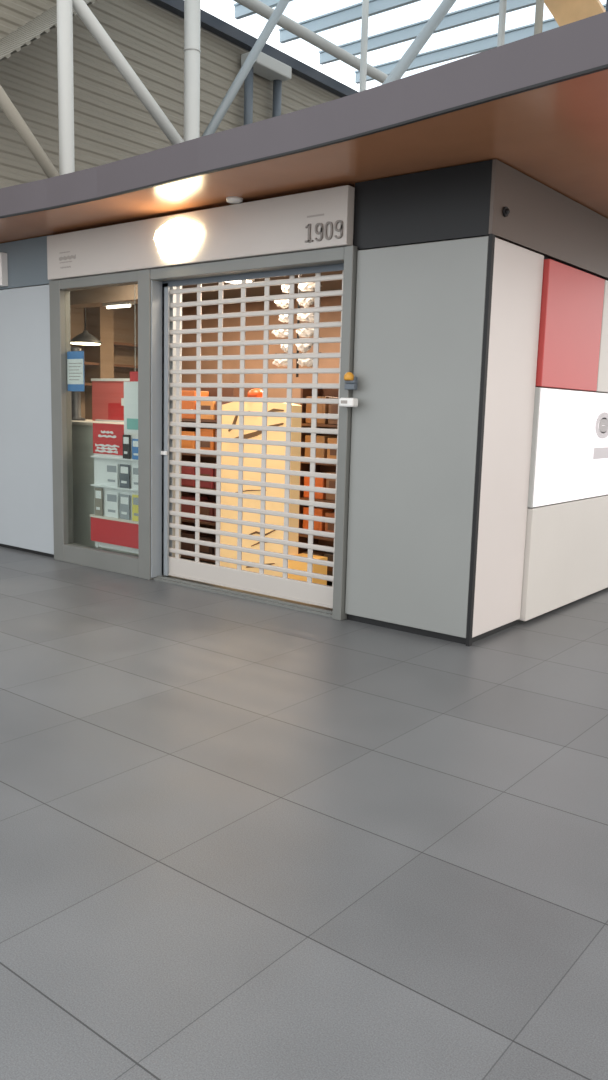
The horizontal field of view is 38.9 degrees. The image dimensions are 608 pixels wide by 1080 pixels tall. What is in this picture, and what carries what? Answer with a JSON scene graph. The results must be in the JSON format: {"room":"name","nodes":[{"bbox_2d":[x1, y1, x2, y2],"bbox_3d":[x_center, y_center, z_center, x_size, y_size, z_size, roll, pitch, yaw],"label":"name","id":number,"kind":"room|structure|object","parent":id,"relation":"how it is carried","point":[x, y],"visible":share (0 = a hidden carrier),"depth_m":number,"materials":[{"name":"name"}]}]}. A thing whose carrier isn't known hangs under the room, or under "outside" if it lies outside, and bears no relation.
{"room":"public hall","nodes":[
{"label":"public hall","id":0,"kind":"room"},
{"bbox_2d":[0,0,94,60],"bbox_3d":[-3.639,-7.475,12.320,2.250,2.550,3.072,8,11,38],"label":"ceiling","id":1,"kind":"structure","parent":0,"point":[32,30],"depth_m":11.78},
{"bbox_2d":[70,304,137,417],"bbox_3d":[-2.841,-1.651,10.308,0.100,2.840,3.160,8,11,38],"label":"wall partition","id":2,"kind":"structure","parent":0,"point":[125,319],"depth_m":10.78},
{"bbox_2d":[0,0,340,187],"bbox_3d":[1.973,-6.085,21.695,0.100,8.420,40.000,8,11,38],"label":"wall","id":3,"kind":"structure","parent":0,"point":[111,123],"depth_m":14.70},
{"bbox_2d":[148,0,357,97],"bbox_3d":[2.219,-10.265,20.949,0.180,0.200,40.000,8,11,38],"label":"trim","id":4,"kind":"structure","parent":3,"relation":"attached to","point":[209,22],"depth_m":16.84,"materials":[{"name":"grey metal"}]},
{"bbox_2d":[241,52,291,124],"bbox_3d":[-0.773,-8.217,17.284,0.430,2.620,1.070,8,11,38],"label":"ventilation unit","id":5,"kind":"object","parent":3,"relation":"attached to","point":[265,66],"visible":0.6,"depth_m":16.95,"materials":[{"name":"grey paint"}]},
{"bbox_2d":[182,296,341,404],"bbox_3d":[0.625,-1.457,9.649,6.370,2.840,0.100,8,11,38],"label":"wall","id":6,"kind":"structure","parent":0,"point":[331,300],"depth_m":10.45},
{"bbox_2d":[182,271,341,301],"bbox_3d":[-0.360,-2.577,8.193,6.160,0.040,3.160,8,11,38],"label":"ceiling","id":7,"kind":"structure","parent":0,"point":[336,284],"depth_m":9.51,"materials":[{"name":"grey"}]},
{"bbox_2d":[71,308,101,344],"bbox_3d":[-2.335,-2.427,9.194,0.340,0.662,0.340,8,11,38],"label":"pendant lamp","id":8,"kind":"object","parent":7,"relation":"hanging from","point":[85,338],"visible":0.91,"depth_m":9.14,"materials":[{"name":"grey metal"}]},
{"bbox_2d":[71,342,99,344],"bbox_3d":[-2.344,-2.105,9.243,0.316,0.010,0.316,8,11,38],"label":"diffuser","id":9,"kind":"object","parent":8,"relation":"attached to","point":[76,343],"depth_m":9.15,"materials":[{"name":"white"}]},
{"bbox_2d":[70,284,137,308],"bbox_3d":[-1.896,-2.499,8.541,1.450,0.300,0.250,8,11,38],"label":"trim","id":10,"kind":"structure","parent":7,"relation":"attached to","point":[87,298],"depth_m":8.47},
{"bbox_2d":[102,301,134,308],"bbox_3d":[-1.826,-2.312,8.477,0.420,0.057,0.060,8,11,38],"label":"lamp","id":11,"kind":"object","parent":10,"relation":"attached to","point":[127,303],"visible":1,"depth_m":8.44,"materials":[{"name":"white"}]},
{"bbox_2d":[275,275,321,376],"bbox_3d":[-0.040,-1.785,6.646,0.460,1.040,0.020,8,11,38],"label":"strip","id":12,"kind":"object","parent":7,"relation":"hanging from","point":[299,276],"visible":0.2,"depth_m":6.67,"materials":[{"name":"grey plastic"}]},
{"bbox_2d":[272,329,287,337],"bbox_3d":[-0.167,-1.630,6.720,0.221,0.102,0.076,8,11,38],"label":"clear bag","id":13,"kind":"object","parent":12,"relation":"hanging from","point":[278,333],"visible":0.48,"depth_m":6.70,"materials":[{"name":"white plastic"}]},
{"bbox_2d":[272,359,287,366],"bbox_3d":[-0.165,-1.407,6.750,0.197,0.102,0.071,8,11,38],"label":"clear bag","id":14,"kind":"object","parent":12,"relation":"hanging from","point":[278,362],"visible":0.39,"depth_m":6.73,"materials":[{"name":"white plastic"}]},
{"bbox_2d":[274,299,288,308],"bbox_3d":[-0.151,-1.848,6.681,0.201,0.105,0.075,8,11,38],"label":"clear bag","id":15,"kind":"object","parent":12,"relation":"hanging from","point":[283,304],"visible":0.49,"depth_m":6.66,"materials":[{"name":"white plastic"}]},
{"bbox_2d":[295,343,312,352],"bbox_3d":[0.002,-1.493,6.602,0.172,0.110,0.070,8,11,38],"label":"clear bag","id":16,"kind":"object","parent":12,"relation":"hanging from","point":[304,348],"visible":0.6,"depth_m":6.58,"materials":[{"name":"white plastic"}]},
{"bbox_2d":[296,322,313,336],"bbox_3d":[0.017,-1.603,6.576,0.211,0.108,0.074,8,11,38],"label":"clear bag","id":17,"kind":"object","parent":12,"relation":"hanging from","point":[309,332],"visible":0.48,"depth_m":6.55,"materials":[{"name":"white plastic"}]},
{"bbox_2d":[297,307,313,321],"bbox_3d":[0.032,-1.713,6.551,0.221,0.107,0.073,8,11,38],"label":"clear bag","id":18,"kind":"object","parent":12,"relation":"hanging from","point":[309,317],"visible":0.52,"depth_m":6.53,"materials":[{"name":"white plastic"}]},
{"bbox_2d":[297,298,314,307],"bbox_3d":[0.018,-1.823,6.547,0.179,0.114,0.076,8,11,38],"label":"clear bag","id":19,"kind":"object","parent":12,"relation":"hanging from","point":[305,302],"visible":0.59,"depth_m":6.52,"materials":[{"name":"white plastic"}]},
{"bbox_2d":[297,359,318,367],"bbox_3d":[0.029,-1.377,6.596,0.212,0.112,0.077,8,11,38],"label":"clear bag","id":20,"kind":"object","parent":12,"relation":"hanging from","point":[303,362],"visible":0.44,"depth_m":6.58,"materials":[{"name":"white plastic"}]},
{"bbox_2d":[298,282,321,291],"bbox_3d":[0.040,-1.934,6.514,0.221,0.106,0.074,8,11,38],"label":"clear bag","id":21,"kind":"object","parent":12,"relation":"hanging from","point":[309,287],"visible":0.51,"depth_m":6.49,"materials":[{"name":"white plastic"}]},
{"bbox_2d":[0,546,607,1079],"bbox_3d":[6.463,-0.418,13.670,26.000,0.120,48.000,8,11,38],"label":"floor","id":22,"kind":"structure","parent":0,"point":[241,839],"depth_m":2.86,"materials":[{"name":"tile"}]},
{"bbox_2d":[71,306,137,419],"bbox_3d":[-2.574,-1.572,10.336,0.299,2.690,2.600,8,11,38],"label":"wall shelf","id":23,"kind":"object","parent":22,"relation":"on","point":[99,359],"visible":0.15,"depth_m":10.26,"materials":[{"name":"brown wood"}]},
{"bbox_2d":[72,420,138,555],"bbox_3d":[-2.092,-0.549,8.509,2.230,1.245,0.700,8,11,38],"label":"counter","id":24,"kind":"object","parent":22,"relation":"on","point":[82,431],"depth_m":8.08,"materials":[{"name":"grey"}]},
{"bbox_2d":[71,347,85,420],"bbox_3d":[-2.232,-1.526,8.417,0.190,0.704,0.190,8,11,38],"label":"pole","id":25,"kind":"object","parent":24,"relation":"on","point":[75,395],"visible":0.42,"depth_m":8.40,"materials":[{"name":"grey metal"}]},
{"bbox_2d":[72,420,123,425],"bbox_3d":[-2.076,-1.147,8.418,2.230,0.035,0.700,8,11,38],"label":"countertop","id":26,"kind":"structure","parent":24,"relation":"on","point":[74,422],"depth_m":7.96,"materials":[{"name":"beige"}]},
{"bbox_2d":[91,378,137,421],"bbox_3d":[-1.752,-1.338,8.249,0.820,0.410,0.140,8,11,38],"label":"board","id":27,"kind":"object","parent":24,"relation":"on","point":[107,393],"visible":0.51,"depth_m":8.31,"materials":[{"name":"red"}]},
{"bbox_2d":[89,423,138,553],"bbox_3d":[-1.541,-0.371,7.439,0.715,1.245,0.250,8,11,38],"label":"stand","id":28,"kind":"object","parent":22,"relation":"on","point":[119,534],"visible":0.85,"depth_m":7.41,"materials":[{"name":"red plastic"}]},
{"bbox_2d":[95,487,102,515],"bbox_3d":[-1.798,-0.336,7.546,0.100,0.240,0.012,8,11,38],"label":"leaflet","id":29,"kind":"object","parent":28,"relation":"on","point":[98,491],"visible":1,"depth_m":7.54,"materials":[{"name":"white paper"}]},
{"bbox_2d":[93,423,123,454],"bbox_3d":[-1.682,-0.867,7.402,0.405,0.260,0.010,8,11,38],"label":"poster","id":30,"kind":"object","parent":28,"relation":"on","point":[107,438],"depth_m":7.40,"materials":[{"name":"red paper"}]},
{"bbox_2d":[106,463,117,486],"bbox_3d":[-1.647,-0.559,7.395,0.150,0.200,0.012,8,11,38],"label":"leaflet","id":31,"kind":"object","parent":28,"relation":"on","point":[111,468],"visible":1,"depth_m":7.39,"materials":[{"name":"white paper"}]},
{"bbox_2d":[107,465,116,472],"bbox_3d":[-1.649,-0.610,7.383,0.126,0.056,0.002,8,11,38],"label":"picture","id":32,"kind":"object","parent":31,"relation":"attached to","point":[110,468],"depth_m":7.38,"materials":[{"name":"grey paper"}]},
{"bbox_2d":[106,491,118,517],"bbox_3d":[-1.654,-0.305,7.434,0.150,0.220,0.012,8,11,38],"label":"leaflet","id":33,"kind":"object","parent":28,"relation":"on","point":[112,498],"visible":1,"depth_m":7.42,"materials":[{"name":"white paper"}]},
{"bbox_2d":[107,494,116,501],"bbox_3d":[-1.655,-0.361,7.421,0.126,0.062,0.002,8,11,38],"label":"picture","id":34,"kind":"object","parent":33,"relation":"attached to","point":[110,497],"depth_m":7.42,"materials":[{"name":"grey paper"}]},
{"bbox_2d":[89,514,137,523],"bbox_3d":[-1.601,-0.177,7.402,0.710,0.020,0.050,8,11,38],"label":"shelf","id":35,"kind":"object","parent":28,"relation":"attached to","point":[97,518],"depth_m":7.43,"materials":[{"name":"beige"}]},
{"bbox_2d":[90,456,137,460],"bbox_3d":[-1.580,-0.692,7.325,0.700,0.012,0.040,8,11,38],"label":"shelf","id":36,"kind":"object","parent":28,"relation":"attached to","point":[96,458],"depth_m":7.39,"materials":[{"name":"metal"}]},
{"bbox_2d":[91,484,137,490],"bbox_3d":[-1.587,-0.445,7.362,0.700,0.012,0.040,8,11,38],"label":"shelf","id":37,"kind":"object","parent":28,"relation":"attached to","point":[106,488],"depth_m":7.42,"materials":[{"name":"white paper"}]},
{"bbox_2d":[120,494,129,519],"bbox_3d":[-1.525,-0.281,7.333,0.120,0.210,0.012,8,11,38],"label":"leaflet","id":38,"kind":"object","parent":28,"relation":"on","point":[124,499],"visible":1,"depth_m":7.33,"materials":[{"name":"grey paper"}]},
{"bbox_2d":[120,464,129,488],"bbox_3d":[-1.518,-0.540,7.294,0.120,0.200,0.012,8,11,38],"label":"leaflet","id":39,"kind":"object","parent":28,"relation":"on","point":[124,468],"visible":1,"depth_m":7.29,"materials":[{"name":"grey"}]},
{"bbox_2d":[123,435,130,458],"bbox_3d":[-1.492,-0.784,7.241,0.090,0.200,0.012,8,11,38],"label":"leaflet","id":40,"kind":"object","parent":28,"relation":"on","point":[126,438],"visible":1,"depth_m":7.23,"materials":[{"name":"black paper"}]},
{"bbox_2d":[132,494,137,520],"bbox_3d":[-1.396,-0.267,7.231,0.130,0.220,0.012,8,11,38],"label":"leaflet","id":41,"kind":"object","parent":28,"relation":"on","point":[134,497],"visible":0.62,"depth_m":7.25,"materials":[{"name":"yellow paper"}]},
{"bbox_2d":[132,465,137,489],"bbox_3d":[-1.389,-0.521,7.192,0.130,0.200,0.012,8,11,38],"label":"leaflet","id":42,"kind":"object","parent":28,"relation":"on","point":[134,467],"visible":0.62,"depth_m":7.21,"materials":[{"name":"white paper"}]},
{"bbox_2d":[132,439,137,459],"bbox_3d":[-1.375,-0.752,7.151,0.150,0.170,0.012,8,11,38],"label":"leaflet","id":43,"kind":"object","parent":28,"relation":"on","point":[134,441],"visible":0.57,"depth_m":7.17,"materials":[{"name":"blue"}]},
{"bbox_2d":[0,0,368,177],"bbox_3d":[-1.926,-5.060,12.711,0.442,8.900,19.000,8,11,38],"label":"roof truss","id":44,"kind":"object","parent":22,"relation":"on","point":[192,8],"visible":0.27,"depth_m":11.90,"materials":[{"name":"metal"}]},
{"bbox_2d":[181,382,254,562],"bbox_3d":[-0.801,-0.582,7.710,0.720,1.620,0.295,8,11,38],"label":"rack","id":45,"kind":"object","parent":22,"relation":"on","point":[226,392],"visible":0.11,"depth_m":7.82,"materials":[{"name":"brown wood"}]},
{"bbox_2d":[181,466,195,486],"bbox_3d":[-1.006,-0.583,7.824,0.200,0.176,0.182,8,11,38],"label":"carton","id":46,"kind":"object","parent":45,"relation":"on","point":[190,470],"visible":0.36,"depth_m":7.74,"materials":[{"name":"red"}]},
{"bbox_2d":[181,431,195,448],"bbox_3d":[-0.998,-0.885,7.778,0.200,0.188,0.182,8,11,38],"label":"carton","id":47,"kind":"object","parent":45,"relation":"on","point":[189,444],"visible":0.3,"depth_m":7.69,"materials":[{"name":"orange"}]},
{"bbox_2d":[181,531,206,551],"bbox_3d":[-1.022,0.029,7.918,0.200,0.196,0.182,8,11,38],"label":"carton","id":48,"kind":"object","parent":45,"relation":"on","point":[188,534],"visible":0.37,"depth_m":7.84,"materials":[{"name":"brown"}]},
{"bbox_2d":[181,495,207,519],"bbox_3d":[-1.013,-0.298,7.867,0.200,0.199,0.182,8,11,38],"label":"carton","id":49,"kind":"object","parent":45,"relation":"on","point":[184,508],"visible":0.49,"depth_m":7.79,"materials":[{"name":"red"}]},
{"bbox_2d":[182,391,208,418],"bbox_3d":[-0.989,-1.212,7.728,0.200,0.248,0.182,8,11,38],"label":"carton","id":50,"kind":"object","parent":45,"relation":"on","point":[185,404],"visible":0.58,"depth_m":7.65,"materials":[{"name":"orange"}]},
{"bbox_2d":[181,485,215,489],"bbox_3d":[-0.809,-0.463,7.722,0.680,0.020,0.280,8,11,38],"label":"shelf","id":51,"kind":"object","parent":45,"relation":"attached to","point":[181,485],"depth_m":7.65,"materials":[{"name":"brown wood"}]},
{"bbox_2d":[181,518,215,525],"bbox_3d":[-0.817,-0.166,7.767,0.680,0.020,0.280,8,11,38],"label":"shelf","id":52,"kind":"object","parent":45,"relation":"attached to","point":[182,520],"depth_m":7.72,"materials":[{"name":"brown wood"}]},
{"bbox_2d":[181,554,215,562],"bbox_3d":[-0.826,0.160,7.817,0.680,0.020,0.280,8,11,38],"label":"shelf","id":53,"kind":"object","parent":45,"relation":"attached to","point":[182,556],"depth_m":7.73,"materials":[{"name":"brown wood"}]},
{"bbox_2d":[181,453,216,456],"bbox_3d":[-0.801,-0.759,7.676,0.680,0.020,0.280,8,11,38],"label":"shelf","id":54,"kind":"object","parent":45,"relation":"attached to","point":[182,454],"depth_m":7.67,"materials":[{"name":"brown wood"}]},
{"bbox_2d":[182,419,216,422],"bbox_3d":[-0.793,-1.056,7.631,0.680,0.020,0.280,8,11,38],"label":"shelf","id":55,"kind":"object","parent":45,"relation":"attached to","point":[183,420],"depth_m":7.62,"materials":[{"name":"brown wood"}]},
{"bbox_2d":[200,467,214,488],"bbox_3d":[-0.828,-0.558,7.684,0.200,0.177,0.182,8,11,38],"label":"carton","id":56,"kind":"object","parent":45,"relation":"on","point":[210,472],"visible":0.36,"depth_m":7.59,"materials":[{"name":"red"}]},
{"bbox_2d":[199,535,215,554],"bbox_3d":[-0.844,0.062,7.779,0.200,0.182,0.182,8,11,38],"label":"carton","id":57,"kind":"object","parent":45,"relation":"on","point":[202,549],"visible":0.32,"depth_m":7.69,"materials":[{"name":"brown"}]},
{"bbox_2d":[200,500,215,522],"bbox_3d":[-0.836,-0.260,7.729,0.200,0.175,0.182,8,11,38],"label":"carton","id":58,"kind":"object","parent":45,"relation":"on","point":[208,511],"visible":0.33,"depth_m":7.64,"materials":[{"name":"red"}]},
{"bbox_2d":[200,428,216,449],"bbox_3d":[-0.819,-0.875,7.636,0.200,0.220,0.182,8,11,38],"label":"carton","id":59,"kind":"object","parent":45,"relation":"on","point":[207,432],"visible":0.27,"depth_m":7.54,"materials":[{"name":"orange"}]},
{"bbox_2d":[201,401,215,419],"bbox_3d":[-0.812,-1.149,7.594,0.200,0.174,0.182,8,11,38],"label":"carton","id":60,"kind":"object","parent":45,"relation":"on","point":[205,405],"visible":0.3,"depth_m":7.50,"materials":[{"name":"brown"}]},
{"bbox_2d":[220,402,327,584],"bbox_3d":[-0.271,-0.382,6.939,1.060,1.485,0.240,8,11,38],"label":"display stand","id":61,"kind":"object","parent":22,"relation":"on","point":[232,406],"visible":0.44,"depth_m":6.88,"materials":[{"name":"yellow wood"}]},
{"bbox_2d":[247,388,262,396],"bbox_3d":[-0.380,-1.174,6.896,0.150,0.079,0.150,8,11,38],"label":"dome","id":62,"kind":"object","parent":61,"relation":"on","point":[256,392],"visible":0.65,"depth_m":6.84,"materials":[{"name":"orange plastic"}]},
{"bbox_2d":[298,388,338,581],"bbox_3d":[0.328,-0.430,6.911,0.740,1.620,0.275,8,11,38],"label":"rack","id":63,"kind":"object","parent":22,"relation":"on","point":[304,466],"visible":0.1,"depth_m":7.05,"materials":[{"name":"brown wood"}]},
{"bbox_2d":[304,476,325,498],"bbox_3d":[0.131,-0.437,7.033,0.200,0.186,0.182,8,11,38],"label":"carton","id":64,"kind":"object","parent":63,"relation":"on","point":[319,482],"visible":0.31,"depth_m":6.94,"materials":[{"name":"orange"}]},
{"bbox_2d":[302,550,329,555],"bbox_3d":[0.114,0.189,7.128,0.200,0.179,0.182,8,11,38],"label":"carton","id":65,"kind":"object","parent":63,"relation":"on","point":[315,552],"visible":0.23,"depth_m":7.09,"materials":[{"name":"brown"}]},
{"bbox_2d":[299,534,333,540],"bbox_3d":[0.313,-0.014,6.969,0.700,0.020,0.260,8,11,38],"label":"shelf","id":66,"kind":"object","parent":63,"relation":"attached to","point":[301,536],"depth_m":6.98,"materials":[{"name":"brown wood"}]},
{"bbox_2d":[306,396,328,423],"bbox_3d":[0.147,-1.045,6.940,0.200,0.216,0.182,8,11,38],"label":"carton","id":67,"kind":"object","parent":63,"relation":"on","point":[321,408],"visible":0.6,"depth_m":6.84,"materials":[{"name":"brown"}]},
{"bbox_2d":[300,497,334,502],"bbox_3d":[0.321,-0.310,6.924,0.700,0.020,0.260,8,11,38],"label":"shelf","id":68,"kind":"object","parent":63,"relation":"attached to","point":[301,498],"depth_m":6.92,"materials":[{"name":"brown wood"}]},
{"bbox_2d":[301,462,335,465],"bbox_3d":[0.329,-0.607,6.878,0.700,0.020,0.260,8,11,38],"label":"shelf","id":69,"kind":"object","parent":63,"relation":"attached to","point":[302,463],"depth_m":6.97,"materials":[{"name":"brown wood"}]},
{"bbox_2d":[303,506,334,530],"bbox_3d":[0.123,-0.158,7.075,0.200,0.221,0.182,8,11,38],"label":"carton","id":70,"kind":"object","parent":63,"relation":"on","point":[318,511],"visible":0.31,"depth_m":6.98,"materials":[{"name":"orange"}]},
{"bbox_2d":[302,423,337,426],"bbox_3d":[0.336,-0.903,6.833,0.700,0.020,0.260,8,11,38],"label":"shelf","id":71,"kind":"object","parent":63,"relation":"attached to","point":[303,424],"depth_m":6.83,"materials":[{"name":"brown wood"}]},
{"bbox_2d":[305,435,336,457],"bbox_3d":[0.139,-0.743,6.986,0.200,0.206,0.182,8,11,38],"label":"carton","id":72,"kind":"object","parent":63,"relation":"on","point":[320,452],"visible":0.36,"depth_m":6.89,"materials":[{"name":"brown"}]},
{"bbox_2d":[324,552,332,575],"bbox_3d":[0.292,0.207,6.987,0.200,0.195,0.182,8,11,38],"label":"carton","id":73,"kind":"object","parent":63,"relation":"on","point":[329,555],"visible":0.11,"depth_m":6.94,"materials":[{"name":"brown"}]},
{"bbox_2d":[325,511,334,532],"bbox_3d":[0.301,-0.121,6.937,0.200,0.200,0.182,8,11,38],"label":"carton","id":74,"kind":"object","parent":63,"relation":"on","point":[329,527],"visible":0.14,"depth_m":6.90,"materials":[{"name":"brown"}]},
{"bbox_2d":[326,471,335,500],"bbox_3d":[0.309,-0.430,6.890,0.200,0.224,0.182,8,11,38],"label":"carton","id":75,"kind":"object","parent":63,"relation":"on","point":[330,483],"visible":0.25,"depth_m":6.85,"materials":[{"name":"brown"}]},
{"bbox_2d":[327,438,336,458],"bbox_3d":[0.317,-0.711,6.847,0.200,0.194,0.182,8,11,38],"label":"carton","id":76,"kind":"object","parent":63,"relation":"on","point":[331,453],"visible":0.15,"depth_m":6.81,"materials":[{"name":"brown"}]},
{"bbox_2d":[328,397,337,424],"bbox_3d":[0.325,-1.017,6.800,0.200,0.212,0.182,8,11,38],"label":"carton","id":77,"kind":"object","parent":63,"relation":"on","point":[333,408],"visible":0.24,"depth_m":6.76,"materials":[{"name":"brown"}]},
{"bbox_2d":[497,0,506,46],"bbox_3d":[3.118,-5.040,14.463,0.226,8.600,0.232,8,11,38],"label":"steel column","id":78,"kind":"structure","parent":22,"relation":"on","point":[503,3],"depth_m":13.91,"materials":[{"name":"grey"}]},
{"bbox_2d":[534,0,543,34],"bbox_3d":[3.409,-4.843,13.223,0.320,8.600,0.320,8,11,38],"label":"steel column","id":79,"kind":"structure","parent":22,"relation":"on","point":[539,9],"depth_m":12.73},
{"bbox_2d":[544,0,605,26],"bbox_3d":[4.709,-5.035,13.184,4.000,9.122,0.340,8,11,38],"label":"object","id":80,"kind":"object","parent":22,"relation":"on","point":[564,12],"visible":0.26,"depth_m":13.08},
{"bbox_2d":[233,0,605,83],"bbox_3d":[12.267,-9.839,18.408,18.900,0.532,31.500,8,11,38],"label":"skylight","id":81,"kind":"object","parent":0,"point":[291,30],"visible":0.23,"depth_m":16.81,"materials":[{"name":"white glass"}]},
{"bbox_2d":[382,0,455,84],"bbox_3d":[1.257,-6.723,12.707,0.340,5.247,4.981,8,11,38],"label":"strut","id":82,"kind":"object","parent":81,"relation":"attached to","point":[445,6],"visible":0.16,"depth_m":13.11,"materials":[{"name":"grey paint"}]},
{"bbox_2d":[499,238,607,392],"bbox_3d":[2.077,-0.939,6.512,0.085,2.840,3.260,8,11,38],"label":"wall","id":83,"kind":"structure","parent":0,"point":[545,257],"depth_m":5.90,"materials":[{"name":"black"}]},
{"bbox_2d":[347,614,465,643],"bbox_3d":[0.661,0.570,5.622,0.910,0.050,0.028,8,11,38],"label":"trim","id":84,"kind":"structure","parent":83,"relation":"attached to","point":[451,638],"depth_m":5.59,"materials":[{"name":"black"}]},
{"bbox_2d":[472,620,523,642],"bbox_3d":[1.928,0.474,6.492,0.029,0.045,2.964,8,11,38],"label":"trim","id":85,"kind":"structure","parent":83,"relation":"attached to","point":[486,634],"depth_m":5.63,"materials":[{"name":"black"}]},
{"bbox_2d":[488,159,607,278],"bbox_3d":[2.131,-2.132,6.230,0.022,0.405,3.388,8,11,38],"label":"wall panel","id":86,"kind":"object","parent":83,"relation":"attached to","point":[540,219],"depth_m":5.47,"materials":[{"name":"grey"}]},
{"bbox_2d":[518,495,607,620],"bbox_3d":[2.115,0.068,6.585,0.063,0.770,2.005,8,11,38],"label":"panel","id":87,"kind":"object","parent":83,"relation":"attached to","point":[566,552],"visible":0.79,"depth_m":6.24,"materials":[{"name":"grey laminate"}]},
{"bbox_2d":[527,387,607,507],"bbox_3d":[2.136,-0.709,6.460,0.071,0.791,2.015,8,11,38],"label":"lit sign","id":88,"kind":"object","parent":83,"relation":"attached to","point":[569,461],"visible":1,"depth_m":6.06,"materials":[{"name":"white plastic"}]},
{"bbox_2d":[535,259,604,390],"bbox_3d":[1.844,-1.451,5.955,0.063,0.802,1.000,8,11,38],"label":"panel","id":89,"kind":"object","parent":83,"relation":"attached to","point":[571,311],"visible":0.88,"depth_m":5.85,"materials":[{"name":"red laminate"}]},
{"bbox_2d":[592,280,607,392],"bbox_3d":[2.472,-1.554,6.736,0.063,0.802,0.995,8,11,38],"label":"panel","id":90,"kind":"object","parent":83,"relation":"attached to","point":[602,380],"visible":0.52,"depth_m":6.39,"materials":[{"name":"grey laminate"}]},
{"bbox_3d":[-1.401,-1.127,7.130,6.370,2.840,0.080,8,11,38],"label":"wall","id":91,"kind":"structure","parent":0,"visible":0},
{"bbox_2d":[0,252,7,286],"bbox_3d":[-3.134,-2.534,8.196,1.030,0.292,0.089,8,11,38],"label":"signboard","id":92,"kind":"object","parent":91,"relation":"attached to","point":[3,256],"visible":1,"depth_m":7.87,"materials":[{"name":"white plastic"}]},
{"bbox_2d":[0,235,51,289],"bbox_3d":[-3.028,-2.566,8.166,2.225,0.405,0.046,8,11,38],"label":"trim","id":93,"kind":"structure","parent":91,"relation":"attached to","point":[26,258],"depth_m":7.71,"materials":[{"name":"grey"}]},
{"bbox_2d":[0,285,53,554],"bbox_3d":[-3.077,-1.172,8.368,2.190,2.397,0.031,8,11,38],"label":"panel","id":94,"kind":"object","parent":91,"relation":"attached to","point":[26,475],"visible":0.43,"depth_m":7.94,"materials":[{"name":"grey laminate"}]},
{"bbox_2d":[0,544,53,557],"bbox_3d":[-3.098,0.024,8.573,2.210,0.040,0.028,8,11,38],"label":"trim","id":95,"kind":"structure","parent":94,"relation":"attached to","point":[1,545],"depth_m":8.19,"materials":[{"name":"black"}]},
{"bbox_2d":[49,271,138,577],"bbox_3d":[-1.755,-0.973,7.338,1.165,2.455,0.110,8,11,38],"label":"window","id":96,"kind":"structure","parent":91,"relation":"in","point":[65,550],"depth_m":7.54,"materials":[{"name":"grey metal"}]},
{"bbox_2d":[67,351,84,390],"bbox_3d":[-1.981,-1.462,7.468,0.230,0.340,0.010,8,11,38],"label":"notice","id":97,"kind":"object","parent":96,"relation":"attached to","point":[75,359],"visible":1,"depth_m":7.46,"materials":[{"name":"blue"}]},
{"bbox_2d":[124,347,137,433],"bbox_3d":[-1.383,-1.468,7.015,0.260,1.190,0.009,8,11,38],"label":"sheet","id":98,"kind":"object","parent":96,"relation":"hanging from","point":[130,388],"visible":0.77,"depth_m":7.09,"materials":[{"name":"white paper"}]},
{"bbox_2d":[127,418,137,429],"bbox_3d":[-1.391,-0.953,7.085,0.200,0.090,0.003,8,11,38],"label":"print","id":99,"kind":"object","parent":98,"relation":"attached to","point":[132,423],"depth_m":7.10,"materials":[{"name":"teal paper"}]},
{"bbox_2d":[47,185,354,279],"bbox_3d":[-0.945,-2.248,6.465,3.180,0.364,0.135,8,11,38],"label":"signboard","id":100,"kind":"object","parent":91,"relation":"attached to","point":[324,218],"visible":0.99,"depth_m":6.20,"materials":[{"name":"grey"}]},
{"bbox_2d":[138,245,357,620],"bbox_3d":[-0.424,-0.806,6.428,2.070,2.470,0.335,8,11,38],"label":"door frame","id":101,"kind":"structure","parent":91,"relation":"in","point":[150,281],"depth_m":6.55,"materials":[{"name":"grey metal"}]},
{"bbox_2d":[339,398,357,406],"bbox_3d":[0.289,-0.891,5.582,0.113,0.058,0.072,8,11,38],"label":"switch box","id":102,"kind":"object","parent":101,"relation":"attached to","point":[343,402],"visible":1,"depth_m":5.55,"materials":[{"name":"white plastic"}]},
{"bbox_2d":[344,372,357,389],"bbox_3d":[0.297,-1.028,5.564,0.084,0.112,0.067,8,11,38],"label":"beacon","id":103,"kind":"object","parent":101,"relation":"attached to","point":[351,382],"visible":1,"depth_m":5.55,"materials":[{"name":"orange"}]},
{"bbox_2d":[161,270,343,608],"bbox_3d":[-0.409,-0.761,6.397,1.838,2.330,0.085,8,11,38],"label":"roller shutter","id":104,"kind":"object","parent":91,"relation":"attached to","point":[284,587],"visible":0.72,"depth_m":6.42,"materials":[{"name":"grey metal"}]},
{"bbox_2d":[0,11,607,243],"bbox_3d":[0.069,-2.757,7.956,8.932,0.219,5.607,8,11,38],"label":"canopy","id":105,"kind":"object","parent":91,"relation":"on","point":[536,105],"visible":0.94,"depth_m":4.82,"materials":[{"name":"brown laminate"}]},
{"bbox_2d":[226,197,242,203],"bbox_3d":[-0.483,-2.366,6.004,0.120,0.027,0.120,8,11,38],"label":"puck","id":106,"kind":"object","parent":105,"relation":"attached to","point":[234,200],"visible":1,"depth_m":5.97,"materials":[{"name":"white plastic"}]},
{"bbox_2d":[345,236,488,637],"bbox_3d":[0.679,-0.624,5.420,0.923,2.383,0.031,8,11,38],"label":"panel","id":107,"kind":"object","parent":91,"relation":"attached to","point":[420,308],"visible":1,"depth_m":5.38,"materials":[{"name":"grey laminate"}]},
{"bbox_2d":[353,160,492,249],"bbox_3d":[0.707,-2.016,5.234,0.955,0.409,0.046,8,11,38],"label":"wall panel","id":108,"kind":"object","parent":91,"relation":"attached to","point":[448,203],"depth_m":5.19,"materials":[{"name":"black"}]},
{"bbox_2d":[466,234,494,645],"bbox_3d":[1.048,-0.551,5.131,0.024,2.436,0.034,8,11,38],"label":"corner trim","id":109,"kind":"object","parent":91,"relation":"attached to","point":[491,243],"visible":1,"depth_m":5.11,"materials":[{"name":"black"}]},
{"bbox_2d":[472,237,543,637],"bbox_3d":[1.273,-0.606,5.416,0.030,2.380,0.699,8,11,38],"label":"panel","id":110,"kind":"object","parent":91,"relation":"attached to","point":[517,270],"visible":1,"depth_m":5.38,"materials":[{"name":"paint"}]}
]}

